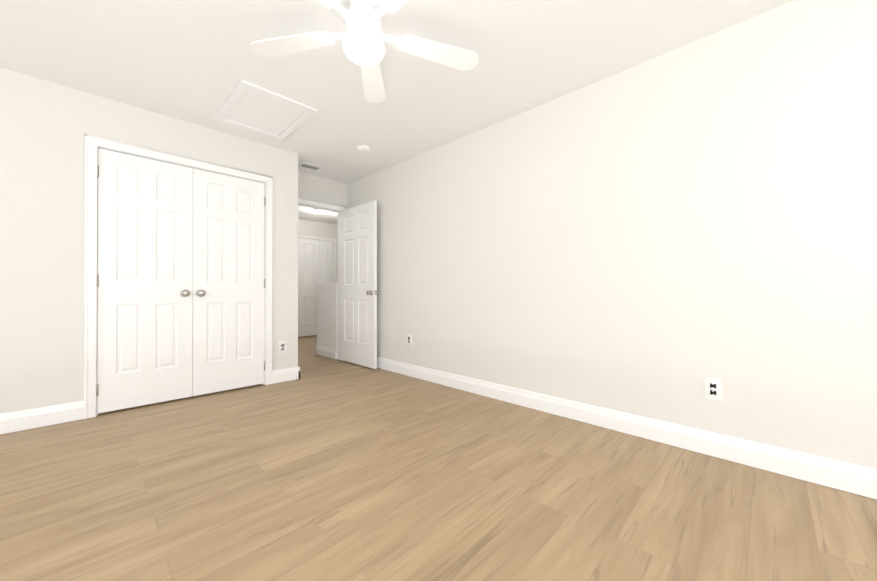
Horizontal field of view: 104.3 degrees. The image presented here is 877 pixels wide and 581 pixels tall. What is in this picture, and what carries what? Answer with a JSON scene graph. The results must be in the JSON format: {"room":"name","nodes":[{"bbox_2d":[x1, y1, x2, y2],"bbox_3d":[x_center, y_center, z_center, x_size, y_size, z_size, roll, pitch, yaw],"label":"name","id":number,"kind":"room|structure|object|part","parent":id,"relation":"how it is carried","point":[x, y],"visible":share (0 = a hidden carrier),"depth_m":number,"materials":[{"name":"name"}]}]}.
{"room":"empty bedroom","nodes":[
{"label":"empty bedroom","id":0,"kind":"room"},
{"bbox_2d":[0,67,297,413],"bbox_3d":[-3.069,-0.266,2.192,0.120,2.440,4.310,0,0,44],"label":"wall","id":1,"kind":"structure","parent":0,"point":[45,126],"depth_m":2.45,"materials":[{"name":"beige paint"}]},
{"bbox_2d":[0,401,83,434],"bbox_3d":[-3.536,0.885,1.609,0.018,0.132,2.588,0,0,44],"label":"baseboard","id":2,"kind":"structure","parent":1,"relation":"attached to","point":[16,421],"depth_m":2.38,"materials":[{"name":"white wood"}]},
{"bbox_2d":[96,165,98,395],"bbox_3d":[-2.605,-0.075,2.599,0.042,1.754,0.016,0,0,44],"label":"left closet door hinge","id":3,"kind":"object","parent":1,"relation":"attached to","point":[97,279],"visible":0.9,"depth_m":2.59,"materials":[{"name":"silver metal"}]},
{"bbox_2d":[97,148,192,413],"bbox_3d":[-2.378,-0.075,2.797,0.104,2.026,0.596,0,0,44],"label":"closet door","id":4,"kind":"structure","parent":1,"relation":"in","point":[145,290],"depth_m":2.79,"materials":[{"name":"white wood"}]},
{"bbox_3d":[-2.196,0.024,2.959,0.069,0.066,0.066,0,0,44],"label":"knob","id":5,"kind":"part","parent":4,"relation":"part of","materials":[{"name":"silver metal"}]},
{"bbox_2d":[84,134,272,418],"bbox_3d":[-2.222,-0.076,3.063,0.120,2.065,1.230,0,0,44],"label":"door frame","id":6,"kind":"structure","parent":1,"relation":"attached to","point":[194,168],"depth_m":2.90,"materials":[{"name":"white wood"}]},
{"bbox_2d":[192,168,263,395],"bbox_3d":[-1.961,-0.074,3.227,0.104,2.026,0.596,0,0,44],"label":"closet door","id":7,"kind":"structure","parent":1,"relation":"in","point":[228,288],"depth_m":3.22,"materials":[{"name":"white wood"}]},
{"bbox_3d":[-2.118,0.024,3.040,0.069,0.066,0.066,0,0,44],"label":"knob","id":8,"kind":"part","parent":7,"relation":"part of","materials":[{"name":"silver metal"}]},
{"bbox_2d":[264,197,265,369],"bbox_3d":[-1.769,-0.073,3.459,0.042,1.754,0.016,0,0,44],"label":"right closet door hinge","id":9,"kind":"object","parent":1,"relation":"attached to","point":[264,279],"visible":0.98,"depth_m":3.44,"materials":[{"name":"silver metal"}]},
{"bbox_2d":[279,341,285,352],"bbox_3d":[-1.636,0.593,3.572,0.008,0.118,0.074,0,0,44],"label":"outlet","id":10,"kind":"object","parent":1,"relation":"attached to","point":[282,346],"visible":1,"depth_m":3.57,"materials":[{"name":"white plastic"}]},
{"bbox_2d":[272,366,299,383],"bbox_3d":[-1.608,0.890,3.593,0.018,0.132,0.296,0,0,44],"label":"baseboard","id":11,"kind":"structure","parent":1,"relation":"attached to","point":[284,375],"depth_m":3.58,"materials":[{"name":"white wood"}]},
{"bbox_2d":[298,219,337,281],"bbox_3d":[-2.395,-0.251,7.550,0.120,2.440,1.545,0,0,44],"label":"wall","id":12,"kind":"structure","parent":0,"point":[314,228],"depth_m":7.32,"materials":[{"name":"beige paint"}]},
{"bbox_2d":[298,238,332,336],"bbox_3d":[-2.595,-0.062,7.238,0.104,2.026,0.785,0,0,44],"label":"door","id":13,"kind":"structure","parent":12,"relation":"in","point":[315,261],"depth_m":7.17,"materials":[{"name":"white wood"}]},
{"bbox_2d":[298,234,335,281],"bbox_3d":[-2.597,-0.091,7.240,0.027,2.119,0.928,0,0,44],"label":"door frame","id":14,"kind":"structure","parent":12,"relation":"attached to","point":[325,239],"depth_m":7.53,"materials":[{"name":"white wood"}]},
{"bbox_2d":[298,172,346,206],"bbox_3d":[-1.590,-0.259,4.504,0.120,2.440,1.032,0,0,44],"label":"wall","id":15,"kind":"structure","parent":0,"point":[314,188],"depth_m":4.47,"materials":[{"name":"beige paint"}]},
{"bbox_2d":[298,197,346,359],"bbox_3d":[-1.647,-0.099,4.428,0.144,2.119,0.953,0,0,44],"label":"door frame","id":16,"kind":"structure","parent":15,"relation":"attached to","point":[338,212],"depth_m":4.67,"materials":[{"name":"white wood"}]},
{"bbox_2d":[340,200,378,368],"bbox_3d":[-1.046,-0.070,4.385,0.818,2.026,0.173,0,0,44],"label":"entry door","id":17,"kind":"structure","parent":16,"relation":"attached to","point":[359,292],"depth_m":4.34,"materials":[{"name":"white wood"}]},
{"bbox_3d":[-0.790,0.027,4.135,0.102,0.066,0.173,0,0,44],"label":"knob","id":18,"kind":"part","parent":17,"relation":"part of","materials":[{"name":"silver metal"}]},
{"bbox_2d":[317,285,337,358],"bbox_3d":[-1.593,0.440,5.001,0.580,1.045,0.120,0,0,44],"label":"wall","id":19,"kind":"structure","parent":0,"point":[327,316],"depth_m":4.93,"materials":[{"name":"white paint"}]},
{"bbox_2d":[315,345,335,358],"bbox_3d":[-1.647,0.894,4.957,0.598,0.132,0.018,0,0,44],"label":"baseboard","id":20,"kind":"structure","parent":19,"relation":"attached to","point":[325,352],"depth_m":4.93,"materials":[{"name":"white wood"}]},
{"bbox_2d":[315,282,337,284],"bbox_3d":[-1.600,-0.100,5.010,0.600,0.035,0.160,0,0,44],"label":"trim","id":21,"kind":"structure","parent":19,"relation":"on","point":[329,283],"depth_m":4.89,"materials":[{"name":"white wood"}]},
{"bbox_2d":[0,0,793,224],"bbox_3d":[-1.037,-1.515,2.264,9.440,0.060,7.240,0,0,44],"label":"ceiling","id":22,"kind":"structure","parent":0,"point":[194,61],"depth_m":2.17,"materials":[{"name":"white paint"}]},
{"bbox_2d":[214,79,317,139],"bbox_3d":[-1.459,-1.477,2.862,0.760,0.014,0.574,0,0,44],"label":"ceiling panel","id":23,"kind":"object","parent":22,"relation":"attached to","point":[253,107],"visible":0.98,"depth_m":2.81,"materials":[{"name":"white paint"}]},
{"bbox_2d":[298,162,322,170],"bbox_3d":[-1.530,-1.475,4.067,0.160,0.010,0.240,0,0,44],"label":"ceiling vent","id":24,"kind":"object","parent":22,"relation":"in","point":[310,166],"visible":1,"depth_m":4.06,"materials":[{"name":"white metal"}]},
{"bbox_2d":[314,209,331,213],"bbox_3d":[-2.127,-1.449,6.279,0.304,0.050,0.304,0,0,44],"label":"hall ceiling light","id":25,"kind":"object","parent":22,"relation":"attached to","point":[321,211],"visible":0.88,"depth_m":6.21,"materials":[{"name":"white glass"}]},
{"bbox_2d":[357,145,369,152],"bbox_3d":[-0.779,-1.463,3.533,0.136,0.037,0.136,0,0,44],"label":"smoke detector","id":26,"kind":"object","parent":22,"relation":"attached to","point":[363,148],"visible":1,"depth_m":3.50,"materials":[{"name":"white plastic"}]},
{"bbox_2d":[251,0,478,102],"bbox_3d":[-0.364,-1.334,1.706,1.234,0.305,1.258,0,0,44],"label":"ceiling fan","id":27,"kind":"object","parent":22,"relation":"hanging from","point":[363,36],"visible":1,"depth_m":1.80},
{"bbox_2d":[0,335,876,580],"bbox_3d":[-1.037,0.985,2.257,9.440,0.060,7.240,0,0,44],"label":"floor","id":28,"kind":"structure","parent":0,"point":[323,468],"depth_m":1.55,"materials":[{"name":"brown wood"}]},
{"bbox_2d":[347,0,876,468],"bbox_3d":[1.145,-0.265,2.483,6.620,2.440,0.120,0,0,44],"label":"wall","id":29,"kind":"structure","parent":0,"point":[662,237],"depth_m":2.08,"materials":[{"name":"beige paint"}]},
{"bbox_2d":[407,334,411,344],"bbox_3d":[-0.327,0.554,3.821,0.074,0.118,0.008,0,0,44],"label":"electrical outlet","id":30,"kind":"object","parent":29,"relation":"attached to","point":[409,339],"visible":1,"depth_m":3.82,"materials":[{"name":"white plastic"}]},
{"bbox_2d":[377,357,876,499],"bbox_3d":[1.054,0.887,2.472,6.500,0.132,0.018,0,0,44],"label":"baseboard","id":31,"kind":"structure","parent":29,"relation":"attached to","point":[847,477],"depth_m":2.06,"materials":[{"name":"white wood"}]},
{"bbox_2d":[705,378,721,400],"bbox_3d":[1.585,0.569,1.964,0.074,0.118,0.008,0,0,44],"label":"electrical outlet","id":32,"kind":"object","parent":29,"relation":"attached to","point":[713,388],"visible":1,"depth_m":1.96,"materials":[{"name":"white plastic"}]}
]}

